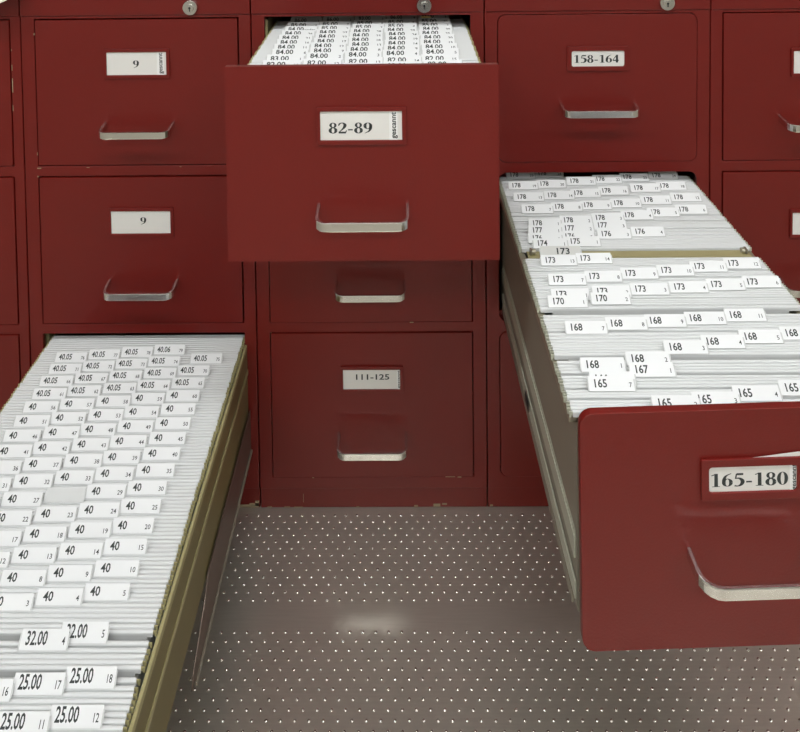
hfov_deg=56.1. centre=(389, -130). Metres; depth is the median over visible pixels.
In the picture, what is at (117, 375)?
folder
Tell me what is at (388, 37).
folder
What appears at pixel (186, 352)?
folder
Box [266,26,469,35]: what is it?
folder
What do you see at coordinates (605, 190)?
folder
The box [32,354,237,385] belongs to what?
folder
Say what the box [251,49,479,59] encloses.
folder
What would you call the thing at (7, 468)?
folder
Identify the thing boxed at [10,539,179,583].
folder
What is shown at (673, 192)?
folder
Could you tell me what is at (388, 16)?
folder
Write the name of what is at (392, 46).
folder
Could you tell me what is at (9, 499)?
folder
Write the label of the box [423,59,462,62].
folder
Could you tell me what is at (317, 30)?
folder
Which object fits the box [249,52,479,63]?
folder
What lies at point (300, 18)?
folder
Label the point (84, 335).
folder
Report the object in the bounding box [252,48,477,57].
folder
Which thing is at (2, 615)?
folder
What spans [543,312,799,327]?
folder
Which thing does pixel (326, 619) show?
floor
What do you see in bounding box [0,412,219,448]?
folder
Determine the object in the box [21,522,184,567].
folder
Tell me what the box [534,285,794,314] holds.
folder
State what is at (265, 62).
folder
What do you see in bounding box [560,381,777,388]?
folder
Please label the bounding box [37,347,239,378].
folder
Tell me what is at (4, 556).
folder
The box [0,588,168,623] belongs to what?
folder
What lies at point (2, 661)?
folder
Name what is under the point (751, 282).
folder
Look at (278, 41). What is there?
folder
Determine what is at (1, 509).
folder
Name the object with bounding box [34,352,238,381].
folder
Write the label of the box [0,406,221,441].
folder
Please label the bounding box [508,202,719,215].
folder
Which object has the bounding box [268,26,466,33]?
folder
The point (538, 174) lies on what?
folder
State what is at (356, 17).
folder
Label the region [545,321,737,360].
folder
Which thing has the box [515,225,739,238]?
folder
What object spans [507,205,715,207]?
folder
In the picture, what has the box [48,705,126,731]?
folder
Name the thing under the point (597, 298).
folder
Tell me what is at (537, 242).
folder
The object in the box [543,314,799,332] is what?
folder
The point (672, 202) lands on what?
folder
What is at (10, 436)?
folder
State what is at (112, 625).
folder
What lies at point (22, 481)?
folder
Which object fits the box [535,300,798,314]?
folder
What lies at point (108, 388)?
folder
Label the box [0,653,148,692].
folder
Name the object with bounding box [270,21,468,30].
folder
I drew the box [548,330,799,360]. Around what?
folder
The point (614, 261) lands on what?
folder
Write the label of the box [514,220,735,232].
folder
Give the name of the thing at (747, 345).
folder
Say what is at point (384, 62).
folder
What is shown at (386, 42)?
folder
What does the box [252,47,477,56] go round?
folder
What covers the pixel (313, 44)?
folder
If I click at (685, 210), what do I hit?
folder
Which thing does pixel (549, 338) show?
folder
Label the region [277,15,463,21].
folder
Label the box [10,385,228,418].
folder
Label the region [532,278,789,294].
folder
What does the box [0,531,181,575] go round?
folder
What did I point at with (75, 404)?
folder
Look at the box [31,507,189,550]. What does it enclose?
folder
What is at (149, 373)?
folder
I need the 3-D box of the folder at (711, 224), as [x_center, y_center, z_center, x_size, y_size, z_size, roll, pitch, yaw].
[0.422,0.759,1.360,0.396,0.236,0.004,-1,2,1]
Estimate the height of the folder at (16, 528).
0.248 m
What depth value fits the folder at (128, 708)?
0.89 m
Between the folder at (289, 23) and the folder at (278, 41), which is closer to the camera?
the folder at (278, 41)
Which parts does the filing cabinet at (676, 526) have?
drawer, hanging rail, rail, frame, drawer, handle, drawer, panel, handle, hanging rail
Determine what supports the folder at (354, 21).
in the filing cabinet at (363, 199)
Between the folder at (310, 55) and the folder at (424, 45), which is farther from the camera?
the folder at (424, 45)
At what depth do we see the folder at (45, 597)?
1.01 m
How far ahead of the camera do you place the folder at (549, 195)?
1.46 m
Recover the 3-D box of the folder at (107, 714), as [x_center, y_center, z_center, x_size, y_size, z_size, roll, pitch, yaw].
[-0.506,1.103,0.892,0.406,0.250,0.014,-1,2,1]
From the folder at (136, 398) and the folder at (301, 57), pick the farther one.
the folder at (136, 398)
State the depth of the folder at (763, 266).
1.22 m
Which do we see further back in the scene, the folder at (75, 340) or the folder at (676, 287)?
the folder at (75, 340)
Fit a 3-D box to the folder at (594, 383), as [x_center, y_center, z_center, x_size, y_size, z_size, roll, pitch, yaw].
[0.418,0.768,0.956,0.396,0.248,0.012,-1,2,1]
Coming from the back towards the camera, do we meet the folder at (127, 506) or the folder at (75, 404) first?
the folder at (75, 404)
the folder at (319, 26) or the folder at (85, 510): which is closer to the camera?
the folder at (85, 510)
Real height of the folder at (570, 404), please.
0.236 m
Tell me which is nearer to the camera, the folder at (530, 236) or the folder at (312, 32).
the folder at (530, 236)
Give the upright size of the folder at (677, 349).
0.248 m
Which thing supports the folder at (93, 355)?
in the filing cabinet at (124, 100)
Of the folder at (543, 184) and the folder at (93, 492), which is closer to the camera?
the folder at (93, 492)
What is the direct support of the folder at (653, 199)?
in the filing cabinet at (676, 526)
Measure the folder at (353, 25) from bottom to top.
0.247 m
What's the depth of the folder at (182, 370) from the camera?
1.44 m
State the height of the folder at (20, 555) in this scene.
0.248 m
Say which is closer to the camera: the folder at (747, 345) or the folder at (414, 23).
the folder at (747, 345)
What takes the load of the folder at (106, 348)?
in the filing cabinet at (124, 100)
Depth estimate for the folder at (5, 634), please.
0.97 m
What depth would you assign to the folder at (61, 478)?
1.20 m
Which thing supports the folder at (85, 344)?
in the filing cabinet at (124, 100)
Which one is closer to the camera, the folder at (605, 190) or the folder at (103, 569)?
the folder at (103, 569)
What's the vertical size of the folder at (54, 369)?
0.248 m
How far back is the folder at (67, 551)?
1.07 m
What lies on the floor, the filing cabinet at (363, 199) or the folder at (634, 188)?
the filing cabinet at (363, 199)
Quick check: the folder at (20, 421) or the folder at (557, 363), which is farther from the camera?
the folder at (20, 421)
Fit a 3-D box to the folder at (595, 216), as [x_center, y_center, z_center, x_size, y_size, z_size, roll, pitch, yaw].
[0.422,0.752,1.376,0.396,0.248,0.012,-1,2,1]
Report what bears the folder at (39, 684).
in the filing cabinet at (124, 100)
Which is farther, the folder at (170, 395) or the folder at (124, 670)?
the folder at (170, 395)
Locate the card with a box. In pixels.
[539,246,581,256]
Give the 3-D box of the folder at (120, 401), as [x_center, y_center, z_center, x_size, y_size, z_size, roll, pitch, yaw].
[-0.502,1.086,1.373,0.406,0.248,0.013,-1,2,1]
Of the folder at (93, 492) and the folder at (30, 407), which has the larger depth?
the folder at (30, 407)
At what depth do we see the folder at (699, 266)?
1.21 m
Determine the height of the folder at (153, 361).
0.248 m
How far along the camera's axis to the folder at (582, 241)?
1.29 m
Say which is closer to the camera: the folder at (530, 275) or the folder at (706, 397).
the folder at (706, 397)
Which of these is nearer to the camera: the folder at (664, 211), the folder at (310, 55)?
the folder at (310, 55)
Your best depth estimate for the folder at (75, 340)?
1.55 m
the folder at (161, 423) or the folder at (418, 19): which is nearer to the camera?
the folder at (161, 423)
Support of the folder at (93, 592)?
in the filing cabinet at (124, 100)
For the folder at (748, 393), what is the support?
in the filing cabinet at (676, 526)
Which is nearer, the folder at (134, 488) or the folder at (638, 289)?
the folder at (638, 289)
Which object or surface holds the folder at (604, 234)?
in the filing cabinet at (676, 526)
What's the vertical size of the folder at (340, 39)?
0.247 m
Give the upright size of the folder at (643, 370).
0.248 m
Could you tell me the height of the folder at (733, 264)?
0.248 m
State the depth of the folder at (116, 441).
1.27 m
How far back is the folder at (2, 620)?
0.99 m
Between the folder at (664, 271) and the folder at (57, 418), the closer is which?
the folder at (664, 271)
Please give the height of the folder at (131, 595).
0.248 m
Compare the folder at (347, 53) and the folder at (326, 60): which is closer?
the folder at (326, 60)
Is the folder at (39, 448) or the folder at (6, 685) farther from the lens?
the folder at (39, 448)
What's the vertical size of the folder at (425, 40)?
0.247 m
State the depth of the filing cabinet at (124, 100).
1.52 m
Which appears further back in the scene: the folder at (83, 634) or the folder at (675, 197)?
the folder at (675, 197)
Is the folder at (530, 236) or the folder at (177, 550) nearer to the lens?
the folder at (177, 550)
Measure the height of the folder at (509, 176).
0.248 m
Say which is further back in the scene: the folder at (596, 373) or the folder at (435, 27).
the folder at (435, 27)
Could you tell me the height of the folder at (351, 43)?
0.247 m
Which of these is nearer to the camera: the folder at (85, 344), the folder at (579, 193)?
the folder at (579, 193)
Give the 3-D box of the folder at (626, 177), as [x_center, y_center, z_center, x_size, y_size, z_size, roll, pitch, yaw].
[0.423,0.746,1.541,0.396,0.248,0.012,-1,2,1]
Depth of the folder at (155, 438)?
1.28 m
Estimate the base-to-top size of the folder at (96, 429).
0.248 m
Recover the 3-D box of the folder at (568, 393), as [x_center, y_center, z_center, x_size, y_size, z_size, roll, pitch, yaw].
[0.418,0.768,0.951,0.396,0.248,0.012,-1,2,1]
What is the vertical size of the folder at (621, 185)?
0.236 m
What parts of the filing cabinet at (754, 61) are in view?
frame, rail, drawer, drawer, handle, handle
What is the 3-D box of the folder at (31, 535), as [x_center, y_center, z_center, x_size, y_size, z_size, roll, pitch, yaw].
[-0.504,1.096,1.109,0.406,0.248,0.013,-1,2,1]
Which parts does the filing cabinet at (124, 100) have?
rail, drawer, handle, frame, handle, drawer, hanging rail, drawer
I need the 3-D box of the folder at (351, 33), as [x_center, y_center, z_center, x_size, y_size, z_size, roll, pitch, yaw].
[-0.042,0.437,1.457,0.404,0.247,0.012,-1,2,1]
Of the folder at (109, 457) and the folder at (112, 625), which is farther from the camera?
the folder at (109, 457)
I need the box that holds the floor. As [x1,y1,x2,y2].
[166,502,799,731]
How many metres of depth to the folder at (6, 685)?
0.90 m
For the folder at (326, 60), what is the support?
in the filing cabinet at (363, 199)
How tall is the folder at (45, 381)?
0.248 m
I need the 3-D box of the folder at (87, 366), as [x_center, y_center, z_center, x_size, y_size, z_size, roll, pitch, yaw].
[-0.501,1.082,1.465,0.406,0.248,0.013,-1,2,1]
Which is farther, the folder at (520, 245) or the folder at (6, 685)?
the folder at (520, 245)
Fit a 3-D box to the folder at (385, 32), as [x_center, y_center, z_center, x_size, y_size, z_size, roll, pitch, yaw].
[-0.041,0.437,1.463,0.404,0.247,0.012,-1,2,1]
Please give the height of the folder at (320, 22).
0.247 m
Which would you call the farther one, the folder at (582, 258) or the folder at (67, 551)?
the folder at (582, 258)
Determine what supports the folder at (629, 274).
in the filing cabinet at (676, 526)
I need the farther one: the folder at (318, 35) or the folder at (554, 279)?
the folder at (318, 35)
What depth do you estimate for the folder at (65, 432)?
1.29 m
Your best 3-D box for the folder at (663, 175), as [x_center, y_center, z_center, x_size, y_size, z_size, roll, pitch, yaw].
[0.424,0.746,1.548,0.396,0.248,0.012,-1,2,1]
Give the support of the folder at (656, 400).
in the filing cabinet at (676, 526)
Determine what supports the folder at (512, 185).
in the filing cabinet at (676, 526)
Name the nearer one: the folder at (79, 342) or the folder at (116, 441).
the folder at (116, 441)
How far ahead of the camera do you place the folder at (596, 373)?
0.96 m
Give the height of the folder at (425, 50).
0.247 m
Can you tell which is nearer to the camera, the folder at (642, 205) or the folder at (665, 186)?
the folder at (642, 205)
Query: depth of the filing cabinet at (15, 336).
1.53 m
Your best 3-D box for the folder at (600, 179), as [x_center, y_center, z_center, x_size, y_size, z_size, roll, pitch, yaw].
[0.424,0.747,1.533,0.396,0.248,0.012,-1,2,1]
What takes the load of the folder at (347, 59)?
in the filing cabinet at (363, 199)
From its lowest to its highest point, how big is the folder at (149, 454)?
0.248 m
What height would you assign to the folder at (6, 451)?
0.248 m
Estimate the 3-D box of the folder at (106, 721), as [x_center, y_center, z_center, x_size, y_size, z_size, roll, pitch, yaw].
[-0.506,1.103,0.885,0.406,0.250,0.014,-1,2,1]
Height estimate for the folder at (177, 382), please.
0.248 m
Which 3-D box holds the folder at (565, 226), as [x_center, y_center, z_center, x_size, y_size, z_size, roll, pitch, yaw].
[0.421,0.754,1.340,0.396,0.248,0.012,-1,2,1]
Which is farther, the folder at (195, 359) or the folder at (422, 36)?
the folder at (195, 359)
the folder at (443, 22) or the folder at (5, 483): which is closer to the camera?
the folder at (5, 483)
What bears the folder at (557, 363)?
in the filing cabinet at (676, 526)
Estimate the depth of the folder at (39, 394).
1.39 m
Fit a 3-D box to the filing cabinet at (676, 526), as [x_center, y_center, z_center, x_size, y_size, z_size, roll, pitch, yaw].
[0.422,0.774,1.519,0.451,1.084,1.334,-1,2,1]
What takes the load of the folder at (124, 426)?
in the filing cabinet at (124, 100)
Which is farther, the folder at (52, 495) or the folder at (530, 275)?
the folder at (530, 275)
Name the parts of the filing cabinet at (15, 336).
drawer, drawer, rail, drawer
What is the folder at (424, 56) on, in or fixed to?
in the filing cabinet at (363, 199)
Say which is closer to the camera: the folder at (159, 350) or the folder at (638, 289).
the folder at (638, 289)
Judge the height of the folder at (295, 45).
0.247 m
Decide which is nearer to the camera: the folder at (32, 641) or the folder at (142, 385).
the folder at (32, 641)
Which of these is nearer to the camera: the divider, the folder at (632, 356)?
the folder at (632, 356)
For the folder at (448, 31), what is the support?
in the filing cabinet at (363, 199)
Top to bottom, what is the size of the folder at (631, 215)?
0.248 m
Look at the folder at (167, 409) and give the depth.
1.35 m
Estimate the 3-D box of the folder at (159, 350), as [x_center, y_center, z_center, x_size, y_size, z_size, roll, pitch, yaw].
[-0.501,1.081,1.511,0.406,0.248,0.013,-1,2,1]
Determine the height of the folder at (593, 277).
0.248 m
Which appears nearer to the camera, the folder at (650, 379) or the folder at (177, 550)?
the folder at (650, 379)
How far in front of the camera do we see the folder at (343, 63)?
1.25 m
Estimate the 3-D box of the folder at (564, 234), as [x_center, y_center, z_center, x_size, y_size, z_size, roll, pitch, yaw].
[0.421,0.755,1.312,0.396,0.248,0.012,-1,2,1]
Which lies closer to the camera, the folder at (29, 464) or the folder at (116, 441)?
the folder at (29, 464)
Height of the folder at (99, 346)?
0.236 m
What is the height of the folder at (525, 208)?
0.248 m
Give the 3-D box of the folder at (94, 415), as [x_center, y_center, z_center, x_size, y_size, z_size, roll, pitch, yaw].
[-0.503,1.087,1.340,0.406,0.248,0.013,-1,2,1]
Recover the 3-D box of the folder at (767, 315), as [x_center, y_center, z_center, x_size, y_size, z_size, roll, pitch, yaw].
[0.420,0.769,1.103,0.396,0.236,0.006,-1,2,1]
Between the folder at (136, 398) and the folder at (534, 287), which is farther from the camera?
the folder at (136, 398)
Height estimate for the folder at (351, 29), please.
0.247 m
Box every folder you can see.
[0,398,223,433]
[0,401,222,434]
[0,403,221,438]
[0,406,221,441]
[0,409,219,444]
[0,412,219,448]
[0,415,218,429]
[0,417,217,454]
[0,420,216,458]
[0,423,215,461]
[0,426,214,464]
[0,430,213,443]
[0,432,213,471]
[0,445,209,484]
[0,447,207,487]
[0,461,203,495]
[0,463,203,504]
[0,478,198,520]
[0,481,196,496]
[0,485,196,527]
[0,492,193,534]
[0,496,192,540]
[0,511,188,557]
[0,527,186,531]
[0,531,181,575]
[0,548,180,580]
[0,552,175,600]
[0,560,173,606]
[0,569,173,602]
[0,570,169,616]
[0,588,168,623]
[0,593,162,643]
[0,613,160,649]
[0,618,159,654]
[0,622,151,679]
[0,623,157,659]
[0,629,149,686]
[0,629,156,672]
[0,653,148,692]
[0,659,146,699]
[0,664,144,709]
[0,677,140,720]
[0,679,135,726]
[0,705,133,713]
[0,711,50,731]
[2,395,224,431]
[4,393,224,428]
[6,390,226,424]
[8,388,226,421]
[8,547,176,593]
[9,543,178,588]
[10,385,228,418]
[10,474,199,517]
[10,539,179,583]
[11,383,227,395]
[11,467,202,507]
[11,471,200,514]
[11,672,136,731]
[13,380,228,415]
[15,377,229,411]
[17,375,231,408]
[18,373,230,385]
[20,527,183,573]
[21,370,232,405]
[21,454,206,494]
[21,457,204,497]
[21,518,186,560]
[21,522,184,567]
[22,368,233,380]
[22,451,206,465]
[24,365,233,394]
[25,364,234,375]
[27,361,235,395]
[29,359,235,391]
[30,356,236,384]
[31,442,210,477]
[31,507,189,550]
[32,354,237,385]
[32,435,211,474]
[32,499,191,517]
[32,503,190,547]
[32,588,164,639]
[33,583,165,629]
[33,593,167,626]
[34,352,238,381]
[36,350,239,361]
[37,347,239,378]
[38,345,240,357]
[40,351,240,375]
[41,488,194,530]
[42,349,241,372]
[43,347,241,350]
[45,345,243,368]
[45,565,171,613]
[46,343,243,346]
[47,341,243,343]
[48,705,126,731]
[49,339,244,362]
[50,337,244,358]
[52,335,244,355]
[64,666,137,722]
[69,438,210,452]
[102,718,129,726]
[104,711,130,719]
[247,54,480,64]
[248,54,477,64]
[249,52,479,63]
[250,51,479,60]
[251,48,477,58]
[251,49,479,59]
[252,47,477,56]
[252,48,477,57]
[254,44,477,54]
[254,46,477,55]
[255,43,475,52]
[255,43,476,53]
[256,42,475,51]
[257,41,475,50]
[258,39,473,48]
[258,39,475,49]
[259,37,473,46]
[259,38,474,48]
[260,36,473,45]
[261,35,473,44]
[262,33,471,41]
[262,34,472,42]
[262,34,473,43]
[262,60,301,64]
[263,32,471,40]
[264,31,469,39]
[265,30,470,38]
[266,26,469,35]
[266,28,469,36]
[266,29,470,37]
[267,25,469,34]
[267,29,470,38]
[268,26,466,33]
[269,22,467,31]
[269,24,468,32]
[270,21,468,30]
[271,22,467,29]
[271,25,469,32]
[272,19,466,27]
[272,20,467,28]
[273,18,466,26]
[273,21,464,28]
[274,16,464,23]
[274,16,465,24]
[274,16,465,25]
[275,15,462,22]
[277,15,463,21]
[302,58,341,63]
[343,63,381,63]
[344,57,383,62]
[382,61,421,63]
[383,55,421,60]
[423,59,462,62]
[499,171,692,181]
[499,172,689,178]
[499,172,689,180]
[499,173,693,185]
[500,175,694,185]
[500,177,695,188]
[501,180,698,189]
[501,181,699,193]
[501,185,697,187]
[502,182,701,194]
[503,184,702,193]
[503,192,704,197]
[504,186,705,197]
[504,189,707,201]
[505,191,708,200]
[505,192,709,202]
[505,193,710,206]
[506,195,713,208]
[506,202,712,204]
[507,198,716,211]
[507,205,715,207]
[508,200,717,211]
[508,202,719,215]
[509,204,720,214]
[509,205,721,218]
[510,207,724,221]
[511,210,726,224]
[511,217,725,220]
[512,213,728,224]
[512,215,730,228]
[513,218,733,258]
[513,224,731,227]
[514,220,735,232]
[514,223,737,258]
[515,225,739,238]
[516,226,741,238]
[516,229,743,243]
[517,231,745,245]
[518,233,747,244]
[518,243,747,248]
[519,236,749,248]
[519,238,751,252]
[523,257,760,261]
[523,259,762,265]
[524,253,765,268]
[525,255,766,267]
[525,258,769,273]
[525,265,768,269]
[526,261,772,276]
[527,272,774,278]
[528,265,776,278]
[528,268,740,283]
[529,271,705,284]
[530,273,783,313]
[531,285,785,314]
[532,276,787,314]
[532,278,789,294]
[533,281,790,314]
[533,283,792,314]
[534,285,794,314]
[535,288,796,302]
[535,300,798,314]
[536,292,799,314]
[537,295,799,314]
[540,314,799,318]
[540,317,799,323]
[541,308,799,327]
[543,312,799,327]
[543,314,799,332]
[544,317,778,360]
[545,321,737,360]
[546,335,699,360]
[547,326,799,360]
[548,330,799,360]
[549,335,799,360]
[549,344,799,360]
[550,349,799,356]
[551,340,799,360]
[554,351,799,370]
[554,359,799,365]
[555,366,799,374]
[557,357,799,377]
[558,362,799,382]
[560,378,799,382]
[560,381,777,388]
[561,371,776,391]
[562,376,730,396]
[563,380,799,401]
[564,392,690,395]
[566,385,799,403]
[566,402,755,410]
[567,391,741,413]
[569,395,700,417]
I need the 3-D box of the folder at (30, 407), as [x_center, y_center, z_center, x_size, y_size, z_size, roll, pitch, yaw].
[-0.502,1.086,1.359,0.406,0.248,0.013,-1,2,1]
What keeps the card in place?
in the filing cabinet at (676, 526)
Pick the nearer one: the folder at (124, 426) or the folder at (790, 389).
the folder at (790, 389)
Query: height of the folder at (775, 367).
0.236 m
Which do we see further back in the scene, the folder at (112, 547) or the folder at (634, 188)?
the folder at (634, 188)
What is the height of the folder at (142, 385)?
0.248 m
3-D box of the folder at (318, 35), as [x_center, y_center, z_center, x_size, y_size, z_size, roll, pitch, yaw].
[-0.043,0.438,1.450,0.404,0.247,0.012,-1,2,1]
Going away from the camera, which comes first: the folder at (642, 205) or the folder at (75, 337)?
the folder at (642, 205)
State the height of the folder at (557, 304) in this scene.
0.248 m
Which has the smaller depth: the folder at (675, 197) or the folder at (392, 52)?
the folder at (392, 52)
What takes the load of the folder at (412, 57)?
in the filing cabinet at (363, 199)
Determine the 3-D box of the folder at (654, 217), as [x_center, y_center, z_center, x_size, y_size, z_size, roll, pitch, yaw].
[0.423,0.758,1.387,0.396,0.236,0.004,-1,2,1]
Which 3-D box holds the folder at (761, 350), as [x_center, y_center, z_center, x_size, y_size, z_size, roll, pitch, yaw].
[0.419,0.771,1.026,0.396,0.236,0.004,-1,2,1]
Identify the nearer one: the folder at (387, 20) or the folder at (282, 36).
the folder at (282, 36)
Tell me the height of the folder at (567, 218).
0.248 m
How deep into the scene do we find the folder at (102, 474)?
1.21 m
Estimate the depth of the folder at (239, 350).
1.51 m
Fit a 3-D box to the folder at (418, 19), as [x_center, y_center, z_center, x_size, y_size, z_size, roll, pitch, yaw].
[-0.041,0.433,1.569,0.404,0.247,0.012,-1,2,1]
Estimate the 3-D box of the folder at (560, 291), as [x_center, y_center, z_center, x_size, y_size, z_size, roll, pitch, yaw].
[0.419,0.761,1.145,0.396,0.248,0.013,-1,2,0]
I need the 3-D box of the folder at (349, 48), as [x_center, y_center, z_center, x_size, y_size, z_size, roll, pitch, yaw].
[-0.042,0.441,1.358,0.404,0.247,0.012,-1,2,1]
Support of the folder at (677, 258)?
in the filing cabinet at (676, 526)
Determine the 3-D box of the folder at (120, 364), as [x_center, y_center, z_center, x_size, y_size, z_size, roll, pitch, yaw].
[-0.501,1.082,1.471,0.406,0.248,0.013,-1,2,1]
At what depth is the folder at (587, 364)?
0.98 m
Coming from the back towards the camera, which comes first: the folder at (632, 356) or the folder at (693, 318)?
the folder at (693, 318)
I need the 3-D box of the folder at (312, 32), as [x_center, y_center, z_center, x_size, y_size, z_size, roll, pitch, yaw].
[-0.043,0.436,1.477,0.404,0.247,0.012,-1,2,1]
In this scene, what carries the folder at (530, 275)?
in the filing cabinet at (676, 526)
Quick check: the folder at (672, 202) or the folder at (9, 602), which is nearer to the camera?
the folder at (9, 602)
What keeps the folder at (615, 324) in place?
in the filing cabinet at (676, 526)
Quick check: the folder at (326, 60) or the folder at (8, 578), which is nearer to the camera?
the folder at (8, 578)
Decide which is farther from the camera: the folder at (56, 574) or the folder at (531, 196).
the folder at (531, 196)
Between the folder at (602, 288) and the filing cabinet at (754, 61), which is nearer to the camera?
the folder at (602, 288)
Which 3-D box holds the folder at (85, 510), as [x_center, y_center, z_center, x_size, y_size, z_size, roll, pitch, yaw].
[-0.503,1.094,1.149,0.406,0.248,0.013,-1,2,1]
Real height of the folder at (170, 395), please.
0.248 m
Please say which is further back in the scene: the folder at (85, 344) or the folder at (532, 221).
the folder at (85, 344)
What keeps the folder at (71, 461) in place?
in the filing cabinet at (124, 100)
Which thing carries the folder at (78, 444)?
in the filing cabinet at (124, 100)
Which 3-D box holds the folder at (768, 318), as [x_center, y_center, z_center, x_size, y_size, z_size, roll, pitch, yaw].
[0.419,0.769,1.096,0.396,0.236,0.006,-1,2,1]
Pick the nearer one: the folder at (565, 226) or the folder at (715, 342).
the folder at (715, 342)
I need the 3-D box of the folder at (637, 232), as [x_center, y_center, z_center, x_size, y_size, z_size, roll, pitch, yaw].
[0.421,0.754,1.326,0.396,0.248,0.012,-1,2,1]
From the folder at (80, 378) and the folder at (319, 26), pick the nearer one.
the folder at (80, 378)
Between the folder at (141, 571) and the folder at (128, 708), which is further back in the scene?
the folder at (141, 571)
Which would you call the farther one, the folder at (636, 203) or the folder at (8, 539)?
the folder at (636, 203)
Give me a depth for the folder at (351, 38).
1.42 m
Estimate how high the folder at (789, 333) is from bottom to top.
0.248 m
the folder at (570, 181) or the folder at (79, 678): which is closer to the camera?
the folder at (79, 678)
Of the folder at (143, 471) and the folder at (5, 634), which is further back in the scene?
the folder at (143, 471)
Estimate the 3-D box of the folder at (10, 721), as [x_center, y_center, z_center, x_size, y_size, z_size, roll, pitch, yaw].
[-0.507,1.104,0.871,0.406,0.250,0.014,-1,2,1]
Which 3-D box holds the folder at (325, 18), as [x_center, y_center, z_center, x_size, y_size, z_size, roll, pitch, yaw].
[-0.042,0.431,1.589,0.404,0.249,0.014,-1,2,1]
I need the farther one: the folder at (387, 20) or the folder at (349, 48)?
the folder at (387, 20)
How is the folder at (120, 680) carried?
in the filing cabinet at (124, 100)
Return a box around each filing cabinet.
[0,0,30,409]
[7,0,260,731]
[224,0,499,507]
[483,0,799,651]
[709,0,799,311]
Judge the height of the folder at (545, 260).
0.248 m
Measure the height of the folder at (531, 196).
0.248 m
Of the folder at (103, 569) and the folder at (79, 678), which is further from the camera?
the folder at (103, 569)
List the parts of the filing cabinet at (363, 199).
panel, handle, rail, handle, drawer, drawer, drawer, handle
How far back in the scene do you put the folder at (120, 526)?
1.11 m
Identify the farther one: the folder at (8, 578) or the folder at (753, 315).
the folder at (753, 315)
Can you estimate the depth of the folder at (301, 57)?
1.30 m
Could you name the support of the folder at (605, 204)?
in the filing cabinet at (676, 526)
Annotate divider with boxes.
[526,246,751,258]
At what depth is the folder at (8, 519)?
1.13 m

